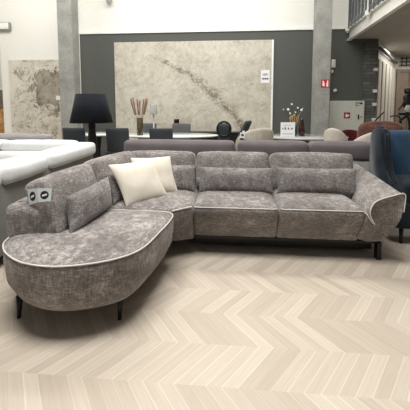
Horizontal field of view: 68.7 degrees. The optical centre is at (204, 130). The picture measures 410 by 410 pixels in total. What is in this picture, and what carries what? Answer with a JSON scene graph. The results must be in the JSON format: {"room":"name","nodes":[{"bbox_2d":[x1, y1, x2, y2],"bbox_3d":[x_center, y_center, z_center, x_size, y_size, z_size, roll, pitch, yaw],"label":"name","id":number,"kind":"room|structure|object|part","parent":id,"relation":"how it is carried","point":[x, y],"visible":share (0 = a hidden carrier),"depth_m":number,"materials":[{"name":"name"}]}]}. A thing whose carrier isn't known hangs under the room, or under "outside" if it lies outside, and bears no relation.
{"room":"store","nodes":[
{"label":"store","id":0,"kind":"room"},
{"bbox_2d":[0,53,1,89],"bbox_3d":[-5.775,-1.989,8.701,1.500,5.200,0.300,0,5,4],"label":"wall","id":1,"kind":"structure","parent":0,"point":[0,53],"depth_m":8.59,"materials":[{"name":"white paint"}]},
{"bbox_2d":[56,0,81,139],"bbox_3d":[-3.013,-1.827,6.644,0.330,5.200,0.300,0,5,4],"label":"wall column","id":2,"kind":"structure","parent":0,"point":[67,10],"depth_m":6.54,"materials":[{"name":"concrete"}]},
{"bbox_2d":[0,0,377,156],"bbox_3d":[-0.590,-1.878,7.294,9.060,5.200,0.300,0,5,4],"label":"wall","id":3,"kind":"structure","parent":0,"point":[293,49],"depth_m":7.09,"materials":[{"name":"grey paint"}]},
{"bbox_2d":[0,22,10,30],"bbox_3d":[-4.951,-2.563,7.395,0.320,0.210,0.093,0,5,4],"label":"wall lamp","id":4,"kind":"object","parent":3,"relation":"attached to","point":[4,26],"depth_m":7.35,"materials":[{"name":"plastic"}]},
{"bbox_3d":[-4.952,-2.570,7.356,0.265,0.150,0.017,0,5,4],"label":"panel","id":5,"kind":"part","parent":4,"relation":"part of","materials":[{"name":"white plastic"}]},
{"bbox_2d":[8,60,61,138],"bbox_3d":[-4.177,-0.781,7.497,1.430,1.980,0.048,0,5,4],"label":"marble slab","id":6,"kind":"object","parent":3,"relation":"attached to","point":[34,84],"visible":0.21,"depth_m":7.48,"materials":[{"name":"beige stone"}]},
{"bbox_2d":[114,40,273,139],"bbox_3d":[-0.299,-0.916,7.178,3.790,2.400,0.033,0,5,4],"label":"marble slab","id":7,"kind":"object","parent":3,"relation":"attached to","point":[200,84],"visible":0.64,"depth_m":7.14,"materials":[{"name":"beige stone"}]},
{"bbox_2d":[261,70,269,82],"bbox_3d":[1.405,-1.263,6.999,0.200,0.300,0.007,0,5,4],"label":"notice sheet","id":8,"kind":"object","parent":7,"relation":"attached to","point":[265,74],"visible":1,"depth_m":7.00,"materials":[{"name":"paper"}]},
{"bbox_2d":[79,26,345,33],"bbox_3d":[0.122,-2.361,7.185,6.350,0.060,0.330,0,5,4],"label":"trim","id":9,"kind":"structure","parent":3,"relation":"attached to","point":[333,27],"depth_m":7.03,"materials":[{"name":"white paint"}]},
{"bbox_2d":[331,59,335,72],"bbox_3d":[2.940,-1.473,6.866,0.080,0.300,0.059,0,5,4],"label":"alarm box","id":10,"kind":"object","parent":3,"relation":"attached to","point":[333,64],"visible":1,"depth_m":6.83,"materials":[{"name":"paint"}]},
{"bbox_2d":[329,101,364,130],"bbox_3d":[3.233,-0.218,6.854,0.695,0.920,0.234,0,5,4],"label":"upper cabinet","id":11,"kind":"object","parent":3,"relation":"attached to","point":[343,115],"visible":0.8,"depth_m":6.75,"materials":[{"name":"metal"}]},
{"bbox_2d":[345,0,383,32],"bbox_3d":[2.782,-2.565,3.917,0.075,1.200,5.800,1,5,8],"label":"balcony railing","id":12,"kind":"object","parent":3,"relation":"attached to","point":[355,7],"visible":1,"depth_m":6.09,"materials":[{"name":"metal"}]},
{"bbox_3d":[3.185,-2.756,6.661,0.031,1.150,0.029,0,5,4],"label":"post","id":13,"kind":"part","parent":12,"relation":"part of","materials":[{"name":"metal"}]},
{"bbox_3d":[3.103,-2.756,6.090,0.012,0.860,1.030,1,5,8],"label":"glass pane","id":14,"kind":"part","parent":12,"relation":"part of","materials":[{"name":"white"}]},
{"bbox_2d":[347,0,409,40],"bbox_3d":[2.860,-1.957,4.029,0.080,0.270,6.150,1,5,8],"label":"trim","id":15,"kind":"structure","parent":3,"relation":"attached to","point":[385,8],"depth_m":5.33,"materials":[{"name":"paint"}]},
{"bbox_2d":[0,228,409,409],"bbox_3d":[0.337,1.010,4.379,15.000,0.100,11.800,0,5,4],"label":"floor","id":16,"kind":"structure","parent":0,"point":[213,326],"depth_m":1.71,"materials":[{"name":"beige wood"}]},
{"bbox_2d":[0,90,4,132],"bbox_3d":[-5.382,-0.215,8.156,0.590,1.750,0.400,0,5,4],"label":"display","id":17,"kind":"object","parent":16,"relation":"on","point":[2,130],"visible":0.2,"depth_m":7.94,"materials":[{"name":"brown wood"}]},
{"bbox_2d":[0,133,52,139],"bbox_3d":[-3.038,0.467,4.810,1.609,0.914,0.930,0,5,4],"label":"sofa","id":18,"kind":"object","parent":16,"relation":"on","point":[8,136],"visible":0.19,"depth_m":4.31,"materials":[{"name":"grey fabric"}]},
{"bbox_2d":[0,139,95,256],"bbox_3d":[-2.600,0.636,2.959,2.171,0.868,2.390,0,5,4],"label":"sofa","id":19,"kind":"object","parent":16,"relation":"on","point":[23,162],"visible":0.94,"depth_m":2.96,"materials":[{"name":"leather"}]},
{"bbox_2d":[0,151,38,159],"bbox_3d":[-2.178,0.434,3.789,0.953,0.345,0.242,0,5,4],"label":"cushion","id":20,"kind":"object","parent":19,"relation":"on","point":[3,154],"depth_m":3.70,"materials":[{"name":"white leather"}]},
{"bbox_2d":[62,128,85,141],"bbox_3d":[-2.368,0.394,5.647,0.440,0.929,0.489,0,5,4],"label":"dining chair","id":21,"kind":"object","parent":16,"relation":"on","point":[77,134],"visible":0.3,"depth_m":5.40,"materials":[{"name":"grey fabric"}]},
{"bbox_2d":[69,94,112,158],"bbox_3d":[-1.797,0.175,4.784,0.650,1.500,0.650,0,5,4],"label":"floor lamp","id":22,"kind":"object","parent":16,"relation":"on","point":[90,109],"visible":0.74,"depth_m":4.53,"materials":[{"name":"black fabric"}]},
{"bbox_3d":[-1.797,-0.351,4.743,0.650,0.445,0.650,0,5,4],"label":"lamp shade","id":23,"kind":"part","parent":22,"relation":"part of","materials":[{"name":"black fabric"}]},
{"bbox_2d":[85,132,105,156],"bbox_3d":[-2.264,0.430,6.330,1.040,0.750,0.840,0,5,4],"label":"dining table","id":24,"kind":"object","parent":16,"relation":"on","point":[99,135],"visible":0.24,"depth_m":6.25,"materials":[{"name":"white ceramic"}]},
{"bbox_2d":[106,128,128,154],"bbox_3d":[-1.560,0.399,5.583,0.440,0.929,0.489,0,5,4],"label":"dining chair","id":25,"kind":"object","parent":16,"relation":"on","point":[115,137],"visible":0.53,"depth_m":5.35,"materials":[{"name":"grey fabric"}]},
{"bbox_2d":[138,123,156,138],"bbox_3d":[-1.322,0.312,6.694,0.440,0.929,0.489,0,5,4],"label":"dining chair","id":26,"kind":"object","parent":16,"relation":"on","point":[146,126],"visible":0.14,"depth_m":6.83,"materials":[{"name":"fabric"}]},
{"bbox_2d":[149,128,172,138],"bbox_3d":[-0.765,0.406,5.501,0.440,0.929,0.489,0,5,4],"label":"dining chair","id":27,"kind":"object","parent":16,"relation":"on","point":[154,133],"visible":0.26,"depth_m":5.25,"materials":[{"name":"grey fabric"}]},
{"bbox_2d":[129,132,217,137],"bbox_3d":[-0.752,0.452,6.052,2.060,0.750,0.960,0,5,4],"label":"dining table","id":28,"kind":"object","parent":16,"relation":"on","point":[132,135],"visible":0.25,"depth_m":5.81,"materials":[{"name":"white ceramic"}]},
{"bbox_2d":[130,97,147,135],"bbox_3d":[-1.254,-0.274,5.787,0.370,0.734,0.135,0,5,4],"label":"vase","id":29,"kind":"object","parent":28,"relation":"on","point":[139,120],"visible":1,"depth_m":5.75,"materials":[{"name":"clear glass"}]},
{"bbox_2d":[150,104,156,127],"bbox_3d":[-1.065,-0.246,6.223,0.160,0.610,0.160,0,5,4],"label":"table lamp","id":30,"kind":"object","parent":28,"relation":"on","point":[153,107],"visible":0.71,"depth_m":6.15,"materials":[{"name":"white"}]},
{"bbox_3d":[-1.065,-0.445,6.207,0.160,0.210,0.160,0,5,4],"label":"lamp shade","id":31,"kind":"part","parent":30,"relation":"part of","materials":[{"name":"white fabric"}]},
{"bbox_2d":[124,139,234,156],"bbox_3d":[-0.300,0.531,4.166,1.404,0.888,0.929,0,5,4],"label":"sofa","id":32,"kind":"object","parent":16,"relation":"on","point":[195,146],"visible":0.32,"depth_m":3.69,"materials":[{"name":"fabric"}]},
{"bbox_2d":[172,123,190,139],"bbox_3d":[-0.545,0.317,6.633,0.440,0.929,0.489,0,5,4],"label":"dining chair","id":33,"kind":"object","parent":16,"relation":"on","point":[177,127],"visible":0.24,"depth_m":6.77,"materials":[{"name":"fabric"}]},
{"bbox_2d":[2,150,405,319],"bbox_3d":[0.134,0.677,2.499,2.925,0.859,1.957,0,5,4],"label":"sofa","id":34,"kind":"object","parent":16,"relation":"on","point":[106,260],"visible":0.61,"depth_m":2.40,"materials":[{"name":"fabric"}]},
{"bbox_3d":[-1.145,1.087,1.859,0.040,0.142,0.040,0,5,4],"label":"leg","id":35,"kind":"part","parent":34,"relation":"part of","materials":[{"name":"metal"}]},
{"bbox_2d":[27,188,51,204],"bbox_3d":[-1.038,0.411,1.870,0.152,0.113,0.037,0,5,-2],"label":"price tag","id":36,"kind":"object","parent":34,"relation":"hanging from","point":[36,195],"visible":1,"depth_m":1.87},
{"bbox_2d":[26,164,96,233],"bbox_3d":[-1.015,0.494,2.236,0.286,0.416,0.633,0,5,4],"label":"cushion","id":37,"kind":"object","parent":34,"relation":"on","point":[48,217],"depth_m":1.97,"materials":[{"name":"grey fabric"}]},
{"bbox_2d":[66,177,110,233],"bbox_3d":[-0.838,0.528,2.216,0.152,0.242,0.601,1,5,10],"label":"lumbar cushion","id":38,"kind":"object","parent":34,"relation":"on","point":[83,206],"visible":0.98,"depth_m":2.08,"materials":[{"name":"grey fabric"}]},
{"bbox_2d":[83,151,135,181],"bbox_3d":[-0.864,0.432,2.854,0.283,0.426,0.648,1,5,18],"label":"cushion","id":39,"kind":"object","parent":34,"relation":"on","point":[100,165],"depth_m":2.65,"materials":[{"name":"grey fabric"}]},
{"bbox_2d":[104,172,122,204],"bbox_3d":[-0.744,0.478,2.688,0.152,0.250,0.387,1,5,14],"label":"lumbar cushion","id":40,"kind":"object","parent":34,"relation":"on","point":[116,195],"visible":0.26,"depth_m":2.54,"materials":[{"name":"grey fabric"}]},
{"bbox_3d":[-0.519,1.088,1.845,0.040,0.142,0.040,0,5,4],"label":"leg","id":41,"kind":"part","parent":34,"relation":"part of","materials":[{"name":"metal"}]},
{"bbox_2d":[109,158,166,206],"bbox_3d":[-0.572,0.445,2.630,0.495,0.351,0.190,-4,6,-39],"label":"pillow","id":42,"kind":"object","parent":34,"relation":"on","point":[138,181],"visible":0.93,"depth_m":2.57,"materials":[{"name":"fabric"}]},
{"bbox_3d":[-0.640,0.747,2.908,1.122,0.360,0.881,0,5,4],"label":"corner seat","id":43,"kind":"part","parent":34,"relation":"part of","materials":[{"name":"grey fabric"}]},
{"bbox_2d":[131,156,176,191],"bbox_3d":[-0.474,0.420,2.822,0.427,0.347,0.147,-2,5,-23],"label":"pillow","id":44,"kind":"object","parent":34,"relation":"on","point":[162,165],"visible":0.56,"depth_m":2.82,"materials":[{"name":"fabric"}]},
{"bbox_2d":[133,150,195,179],"bbox_3d":[-0.455,0.415,3.188,0.710,0.420,0.288,0,5,4],"label":"cushion","id":45,"kind":"object","parent":34,"relation":"on","point":[176,157],"depth_m":3.10,"materials":[{"name":"grey fabric"}]},
{"bbox_2d":[171,165,195,190],"bbox_3d":[-0.378,0.464,2.958,0.570,0.245,0.161,0,5,4],"label":"lumbar cushion","id":46,"kind":"object","parent":34,"relation":"on","point":[184,175],"visible":0.38,"depth_m":2.90,"materials":[{"name":"grey fabric"}]},
{"bbox_2d":[196,151,268,187],"bbox_3d":[0.284,0.421,3.127,0.753,0.416,0.287,0,5,4],"label":"cushion","id":47,"kind":"object","parent":34,"relation":"on","point":[218,159],"depth_m":3.04,"materials":[{"name":"grey fabric"}]},
{"bbox_2d":[199,167,272,192],"bbox_3d":[0.298,0.476,2.901,0.711,0.230,0.170,0,5,4],"label":"lumbar cushion","id":48,"kind":"object","parent":34,"relation":"on","point":[211,178],"visible":0.88,"depth_m":2.84,"materials":[{"name":"grey fabric"}]},
{"bbox_2d":[193,191,278,236],"bbox_3d":[0.283,0.749,2.885,0.722,0.360,0.784,0,5,4],"label":"seat cushion","id":49,"kind":"object","parent":34,"relation":"on","point":[215,213],"depth_m":2.57,"materials":[{"name":"grey fabric"}]},
{"bbox_3d":[0.732,0.975,3.007,1.600,0.115,0.740,0,5,4],"label":"under frame","id":50,"kind":"part","parent":34,"relation":"part of","materials":[{"name":"metal"}]},
{"bbox_2d":[269,152,353,189],"bbox_3d":[1.076,0.426,3.069,0.825,0.416,0.291,0,5,4],"label":"cushion","id":51,"kind":"object","parent":34,"relation":"on","point":[314,160],"depth_m":2.98,"materials":[{"name":"grey fabric"}]},
{"bbox_2d":[276,167,355,194],"bbox_3d":[1.054,0.479,2.840,0.752,0.241,0.174,0,5,4],"label":"lumbar cushion","id":52,"kind":"object","parent":34,"relation":"on","point":[307,180],"visible":0.91,"depth_m":2.78,"materials":[{"name":"grey fabric"}]},
{"bbox_2d":[271,189,364,239],"bbox_3d":[0.991,0.752,2.829,0.697,0.360,0.782,0,5,4],"label":"seat cushion","id":53,"kind":"object","parent":34,"relation":"on","point":[300,215],"depth_m":2.51,"materials":[{"name":"grey fabric"}]},
{"bbox_3d":[1.460,0.657,2.869,0.350,0.540,1.011,0,5,4],"label":"armrest","id":54,"kind":"part","parent":34,"relation":"part of","materials":[{"name":"grey fabric"}]},
{"bbox_3d":[1.485,1.026,2.580,0.036,0.150,0.060,0,5,4],"label":"leg","id":55,"kind":"part","parent":34,"relation":"part of","materials":[{"name":"metal"}]},
{"bbox_2d":[191,131,239,143],"bbox_3d":[-0.051,0.387,7.053,1.840,0.722,0.350,0,5,4],"label":"table","id":56,"kind":"object","parent":16,"relation":"on","point":[234,134],"visible":0.06,"depth_m":6.86,"materials":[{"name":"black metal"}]},
{"bbox_2d":[216,121,235,150],"bbox_3d":[0.364,0.343,5.430,0.420,1.065,0.463,0,5,4],"label":"lounge chair","id":57,"kind":"object","parent":16,"relation":"on","point":[223,130],"visible":0.46,"depth_m":5.19,"materials":[{"name":"grey fabric"}]},
{"bbox_3d":[0.332,0.087,5.263,0.199,0.430,0.167,0,5,4],"label":"backrest","id":58,"kind":"part","parent":57,"relation":"part of","materials":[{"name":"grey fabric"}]},
{"bbox_2d":[235,120,251,149],"bbox_3d":[0.634,0.321,5.855,0.498,1.041,0.400,2,5,24],"label":"lounge chair","id":59,"kind":"object","parent":16,"relation":"on","point":[247,124],"visible":0.31,"depth_m":5.64,"materials":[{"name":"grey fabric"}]},
{"bbox_2d":[235,128,273,150],"bbox_3d":[0.857,0.417,5.171,0.656,0.962,0.599,-2,5,-20],"label":"tub chair","id":60,"kind":"object","parent":16,"relation":"on","point":[260,133],"visible":0.31,"depth_m":4.87,"materials":[{"name":"beige fabric"}]},
{"bbox_2d":[240,131,244,139],"bbox_3d":[0.602,0.076,4.835,0.075,0.150,0.008,0,5,4],"label":"tag","id":61,"kind":"object","parent":60,"relation":"attached to","point":[242,133],"visible":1,"depth_m":4.83,"materials":[{"name":"paper"}]},
{"bbox_2d":[237,140,369,171],"bbox_3d":[1.256,0.540,4.043,1.658,0.890,0.931,0,5,4],"label":"sofa","id":62,"kind":"object","parent":16,"relation":"on","point":[359,150],"visible":0.26,"depth_m":3.57,"materials":[{"name":"fabric"}]},
{"bbox_3d":[1.228,0.551,3.710,1.645,0.600,0.219,0,5,4],"label":"backrest","id":63,"kind":"part","parent":62,"relation":"part of","materials":[{"name":"grey fabric"}]},
{"bbox_2d":[273,134,348,142],"bbox_3d":[1.872,0.476,5.746,1.640,0.750,1.060,0,5,4],"label":"dining table","id":64,"kind":"object","parent":16,"relation":"on","point":[306,137],"visible":0.33,"depth_m":5.43,"materials":[{"name":"white metal"}]},
{"bbox_2d":[280,122,294,136],"bbox_3d":[1.524,-0.022,5.552,0.260,0.268,0.082,0,5,4],"label":"table card","id":65,"kind":"object","parent":64,"relation":"on","point":[287,128],"visible":1,"depth_m":5.51,"materials":[{"name":"paper"}]},
{"bbox_2d":[283,103,302,135],"bbox_3d":[1.679,-0.206,5.655,0.401,0.619,0.157,0,5,-5],"label":"flower arrangement","id":66,"kind":"object","parent":64,"relation":"on","point":[293,116],"visible":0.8,"depth_m":5.66,"materials":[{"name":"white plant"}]},
{"bbox_2d":[298,119,304,135],"bbox_3d":[1.823,-0.060,5.647,0.120,0.330,0.120,0,5,4],"label":"vase","id":67,"kind":"object","parent":64,"relation":"on","point":[301,130],"visible":0.98,"depth_m":5.61,"materials":[{"name":"red glass"}]},
{"bbox_2d":[324,128,347,140],"bbox_3d":[2.170,0.431,4.994,0.502,0.962,0.462,4,6,44],"label":"tub chair","id":68,"kind":"object","parent":16,"relation":"on","point":[331,134],"visible":0.29,"depth_m":4.81,"materials":[{"name":"beige fabric"}]},
{"bbox_2d":[342,130,357,140],"bbox_3d":[3.104,0.399,6.351,0.502,0.812,0.471,1,5,9],"label":"tub chair","id":69,"kind":"object","parent":16,"relation":"on","point":[352,134],"visible":0.15,"depth_m":6.48,"materials":[{"name":"red fabric"}]},
{"bbox_2d":[354,132,371,141],"bbox_3d":[2.450,0.462,4.571,0.560,0.967,0.511,-2,5,-25],"label":"tub chair","id":70,"kind":"object","parent":16,"relation":"on","point":[366,137],"visible":0.11,"depth_m":4.32,"materials":[{"name":"beige fabric"}]},
{"bbox_2d":[362,43,378,121],"bbox_3d":[3.749,-0.600,6.855,0.275,2.720,0.088,0,5,4],"label":"brick column","id":71,"kind":"structure","parent":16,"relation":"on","point":[371,50],"depth_m":6.77,"materials":[{"name":"grey brick"}]},
{"bbox_2d":[357,121,402,137],"bbox_3d":[2.968,0.353,5.274,0.724,1.072,0.719,0,5,4],"label":"chair","id":72,"kind":"object","parent":16,"relation":"on","point":[366,127],"visible":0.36,"depth_m":4.97,"materials":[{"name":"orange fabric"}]},
{"bbox_2d":[369,126,409,243],"bbox_3d":[2.204,0.511,3.016,0.870,1.107,0.580,0,5,4],"label":"armchair","id":73,"kind":"object","parent":16,"relation":"on","point":[389,161],"visible":0.7,"depth_m":3.05,"materials":[{"name":"blue fabric"}]},
{"bbox_3d":[2.221,0.314,3.209,0.750,0.630,0.162,0,5,4],"label":"backrest","id":74,"kind":"part","parent":73,"relation":"part of","materials":[{"name":"blue fabric"}]},
{"bbox_3d":[1.874,0.993,2.868,0.038,0.170,0.040,0,5,4],"label":"leg","id":75,"kind":"part","parent":73,"relation":"part of","materials":[{"name":"black metal"}]},
{"bbox_2d":[395,174,409,202],"bbox_3d":[2.198,0.571,2.940,0.670,0.230,0.420,0,5,4],"label":"seat cushion","id":76,"kind":"object","parent":73,"relation":"on","point":[403,180],"depth_m":2.83,"materials":[{"name":"blue fabric"}]},
{"bbox_2d":[390,88,409,129],"bbox_3d":[3.751,0.021,5.728,0.518,1.661,0.134,0,5,0],"label":"metal sculpture","id":77,"kind":"object","parent":16,"relation":"on","point":[406,99],"visible":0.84,"depth_m":5.67,"materials":[{"name":"black metal"}]},
{"bbox_3d":[3.803,0.260,5.747,0.218,1.183,0.074,0,5,4],"label":"leg","id":78,"kind":"part","parent":77,"relation":"part of","materials":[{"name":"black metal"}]},
{"bbox_3d":[3.890,0.266,5.767,0.109,1.168,0.061,-1,5,-15],"label":"leg","id":79,"kind":"part","parent":77,"relation":"part of","materials":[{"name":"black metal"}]},
{"bbox_2d":[310,0,332,140],"bbox_3d":[2.431,-1.795,6.237,0.290,5.200,0.300,0,5,4],"label":"wall column","id":80,"kind":"structure","parent":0,"point":[322,28],"depth_m":6.14,"materials":[{"name":"concrete"}]},
{"bbox_2d":[321,80,328,86],"bbox_3d":[2.462,-0.965,6.143,0.165,0.160,0.011,0,5,4],"label":"fire sign","id":81,"kind":"object","parent":80,"relation":"attached to","point":[324,83],"visible":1,"depth_m":6.14,"materials":[{"name":"plastic"}]},
{"bbox_2d":[354,2,409,55],"bbox_3d":[5.213,-2.047,5.112,4.830,0.200,8.700,0,5,4],"label":"ceiling","id":82,"kind":"structure","parent":0,"point":[393,32],"depth_m":6.22,"materials":[{"name":"white paint"}]},
{"bbox_2d":[376,41,394,120],"bbox_3d":[4.828,-0.758,8.101,0.150,2.840,2.755,4,6,40],"label":"curtain","id":83,"kind":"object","parent":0,"point":[386,66],"depth_m":7.85,"materials":[{"name":"beige fabric"}]},
{"bbox_2d":[379,46,397,63],"bbox_3d":[4.868,-1.968,7.921,0.070,0.110,2.636,4,6,40],"label":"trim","id":84,"kind":"structure","parent":83,"relation":"attached to","point":[381,49],"depth_m":7.64,"materials":[{"name":"metal"}]},
{"bbox_2d":[393,55,409,121],"bbox_3d":[5.945,-0.846,9.224,4.000,2.840,0.200,0,5,4],"label":"wall","id":85,"kind":"structure","parent":0,"point":[398,65],"depth_m":9.04,"materials":[{"name":"beige paint"}]},
{"bbox_2d":[394,69,409,129],"bbox_3d":[5.985,-0.631,9.107,0.420,2.430,0.060,0,5,4],"label":"door","id":86,"kind":"structure","parent":85,"relation":"in","point":[402,75],"depth_m":9.06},
{"bbox_2d":[400,57,409,65],"bbox_3d":[6.038,-2.060,8.973,0.410,0.260,0.094,0,5,4],"label":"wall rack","id":87,"kind":"object","parent":85,"relation":"attached to","point":[402,58],"visible":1,"depth_m":8.93,"materials":[{"name":"black metal"}]}
]}

